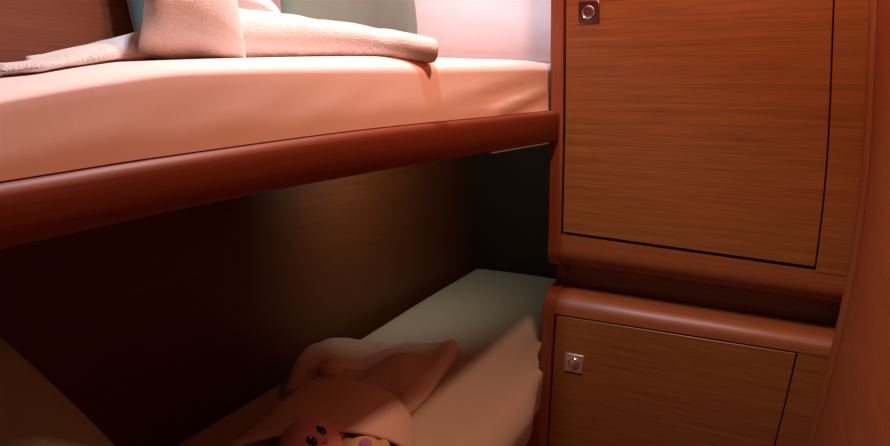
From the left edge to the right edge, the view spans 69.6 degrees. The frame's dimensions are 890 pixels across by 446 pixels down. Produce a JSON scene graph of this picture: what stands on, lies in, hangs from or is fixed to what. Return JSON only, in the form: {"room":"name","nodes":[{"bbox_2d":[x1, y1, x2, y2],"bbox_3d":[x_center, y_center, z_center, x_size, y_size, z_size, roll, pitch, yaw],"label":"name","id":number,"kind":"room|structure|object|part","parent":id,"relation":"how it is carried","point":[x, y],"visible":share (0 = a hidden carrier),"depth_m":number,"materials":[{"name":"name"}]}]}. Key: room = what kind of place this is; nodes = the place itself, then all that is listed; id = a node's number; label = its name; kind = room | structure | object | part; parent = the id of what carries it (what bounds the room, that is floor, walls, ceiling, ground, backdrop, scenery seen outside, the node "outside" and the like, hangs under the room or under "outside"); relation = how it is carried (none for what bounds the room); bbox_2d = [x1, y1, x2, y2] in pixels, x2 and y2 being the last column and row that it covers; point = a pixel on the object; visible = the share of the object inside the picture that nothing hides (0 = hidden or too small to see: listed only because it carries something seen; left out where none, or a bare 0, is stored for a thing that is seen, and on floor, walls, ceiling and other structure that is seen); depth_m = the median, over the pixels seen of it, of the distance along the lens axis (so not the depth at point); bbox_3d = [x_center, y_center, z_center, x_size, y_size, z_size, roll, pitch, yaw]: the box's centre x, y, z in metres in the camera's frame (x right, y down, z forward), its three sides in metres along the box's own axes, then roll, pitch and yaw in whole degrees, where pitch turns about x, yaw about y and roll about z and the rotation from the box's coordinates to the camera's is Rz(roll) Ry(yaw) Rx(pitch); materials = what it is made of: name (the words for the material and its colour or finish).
{"room":"boat cabin","nodes":[
{"label":"boat cabin","id":0,"kind":"room"},
{"bbox_2d":[0,0,472,445],"bbox_3d":[-0.360,0.038,1.374,0.030,1.950,1.880,7,14,27],"label":"wall","id":1,"kind":"structure","parent":0,"point":[158,328],"depth_m":1.20,"materials":[{"name":"brown wood"}]},
{"bbox_2d":[0,111,558,249],"bbox_3d":[-0.107,-0.180,1.207,0.522,0.060,1.845,7,14,27],"label":"bunk bed","id":2,"kind":"object","parent":1,"relation":"attached to","point":[46,206],"visible":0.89,"depth_m":0.53,"materials":[{"name":"red wood"}]},
{"bbox_2d":[0,56,549,180],"bbox_3d":[-0.107,-0.250,1.191,0.509,0.116,1.841,7,14,27],"label":"mattress","id":3,"kind":"object","parent":2,"relation":"on","point":[72,118],"visible":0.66,"depth_m":0.53,"materials":[{"name":"white fabric"}]},
{"bbox_2d":[127,0,144,31],"bbox_3d":[-0.419,-0.422,1.011,0.081,0.319,0.250,8,14,33],"label":"pillow","id":4,"kind":"object","parent":3,"relation":"on","point":[136,7],"visible":0.07,"depth_m":0.94,"materials":[{"name":"blue fabric"}]},
{"bbox_2d":[0,0,437,76],"bbox_3d":[-0.228,-0.210,0.679,0.196,0.116,0.501,9,15,35],"label":"folded towel","id":5,"kind":"object","parent":3,"relation":"on","point":[170,29],"visible":0.92,"depth_m":0.60,"materials":[{"name":"white fabric"}]},
{"bbox_2d":[271,0,280,12],"bbox_3d":[-0.323,-0.402,0.955,0.077,0.269,0.171,9,15,36],"label":"pillow","id":6,"kind":"object","parent":3,"relation":"on","point":[276,2],"visible":0.02,"depth_m":1.00,"materials":[{"name":"fabric"}]},
{"bbox_2d":[280,0,417,34],"bbox_3d":[-0.196,-0.516,1.279,0.141,0.362,0.506,7,14,27],"label":"pillow","id":7,"kind":"object","parent":3,"relation":"on","point":[399,15],"visible":0.27,"depth_m":1.23,"materials":[{"name":"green fabric"}]},
{"bbox_2d":[415,0,550,62],"bbox_3d":[0.172,-0.615,1.694,0.690,0.398,0.121,-4,13,-19],"label":"wall","id":8,"kind":"structure","parent":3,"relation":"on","point":[464,29],"depth_m":1.64,"materials":[{"name":"paint"}]},
{"bbox_2d":[472,142,557,278],"bbox_3d":[0.570,-0.078,1.948,1.120,1.950,0.030,7,14,27],"label":"wall","id":9,"kind":"structure","parent":0,"point":[510,216],"depth_m":2.13,"materials":[{"name":"grey wood"}]},
{"bbox_2d":[813,0,889,445],"bbox_3d":[0.401,0.206,0.606,0.115,1.950,2.550,7,14,27],"label":"wall","id":10,"kind":"structure","parent":0,"point":[856,410],"depth_m":0.89,"materials":[{"name":"brown wood"}]},
{"bbox_2d":[547,0,868,303],"bbox_3d":[0.608,-0.415,1.427,0.571,0.973,0.701,7,14,27],"label":"upper cabinet","id":11,"kind":"object","parent":10,"relation":"attached to","point":[709,142],"visible":1,"depth_m":1.16,"materials":[{"name":"brown wood"}]},
{"bbox_3d":[0.381,-0.444,1.548,0.054,0.970,0.696,7,14,27],"label":"panel","id":12,"kind":"part","parent":11,"relation":"part of","materials":[{"name":"brown wood"}]},
{"bbox_3d":[0.273,-0.400,1.214,0.042,0.041,0.004,7,14,27],"label":"lock plate","id":13,"kind":"part","parent":11,"relation":"part of","materials":[{"name":"silver metal"}]},
{"bbox_2d":[805,0,876,445],"bbox_3d":[0.651,0.102,1.106,0.095,1.950,0.011,7,14,27],"label":"trim","id":14,"kind":"structure","parent":10,"relation":"attached to","point":[872,17],"depth_m":1.06,"materials":[{"name":"brown wood"}]},
{"bbox_3d":[-0.055,1.123,1.063,1.160,0.040,2.580,7,14,27],"label":"floor","id":15,"kind":"structure","parent":0,"visible":0},
{"bbox_2d":[526,410,538,445],"bbox_3d":[-0.120,0.721,1.402,0.506,0.605,1.845,7,14,27],"label":"bunk bed","id":16,"kind":"object","parent":15,"relation":"on","point":[533,441],"visible":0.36,"depth_m":1.40,"materials":[{"name":"brown wood"}]},
{"bbox_2d":[176,269,555,445],"bbox_3d":[-0.092,0.396,1.316,0.530,0.134,1.847,7,14,27],"label":"mattress","id":17,"kind":"object","parent":16,"relation":"on","point":[490,395],"visible":0.51,"depth_m":1.41,"materials":[{"name":"white fabric"}]},
{"bbox_2d":[0,337,114,445],"bbox_3d":[-0.449,0.225,0.616,0.440,0.490,0.317,9,15,36],"label":"pillow","id":18,"kind":"object","parent":17,"relation":"on","point":[33,412],"visible":1,"depth_m":0.48,"materials":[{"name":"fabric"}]},
{"bbox_2d":[227,338,459,445],"bbox_3d":[-0.168,0.305,1.210,0.309,0.089,0.540,3,12,11],"label":"towel","id":19,"kind":"object","parent":17,"relation":"on","point":[373,389],"visible":1,"depth_m":1.20,"materials":[{"name":"white fabric"}]},
{"bbox_2d":[279,417,346,445],"bbox_3d":[-0.206,0.333,1.014,0.099,0.101,0.197,0,12,-4],"label":"plush toy","id":20,"kind":"object","parent":19,"relation":"in","point":[307,431],"visible":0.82,"depth_m":0.94,"materials":[{"name":"pink fabric"}]},
{"bbox_2d":[342,436,389,445],"bbox_3d":[-0.123,0.350,0.976,0.077,0.053,0.050,1,12,1],"label":"plush toy","id":21,"kind":"object","parent":19,"relation":"in","point":[361,440],"visible":0.99,"depth_m":0.97,"materials":[{"name":"yellow fabric"}]},
{"bbox_2d":[538,264,840,445],"bbox_3d":[0.606,0.508,1.621,0.554,0.940,0.701,7,14,27],"label":"base cabinet","id":22,"kind":"object","parent":15,"relation":"on","point":[627,359],"visible":0.91,"depth_m":1.27,"materials":[{"name":"brown wood"}]},
{"bbox_3d":[0.379,0.457,1.737,0.037,0.869,0.696,7,14,27],"label":"panel","id":23,"kind":"part","parent":22,"relation":"part of","materials":[{"name":"brown wood"}]},
{"bbox_3d":[0.274,0.298,1.359,0.041,0.042,0.004,7,14,27],"label":"lock plate","id":24,"kind":"part","parent":22,"relation":"part of","materials":[{"name":"silver metal"}]},
{"bbox_3d":[0.431,0.540,1.335,0.459,0.675,0.018,7,14,27],"label":"door","id":25,"kind":"part","parent":22,"relation":"part of","materials":[{"name":"brown wood"}]},
{"bbox_3d":[0.503,0.146,1.303,0.519,0.100,0.012,7,14,27],"label":"recess panel","id":26,"kind":"part","parent":22,"relation":"part of","materials":[{"name":"brown wood"}]}
]}

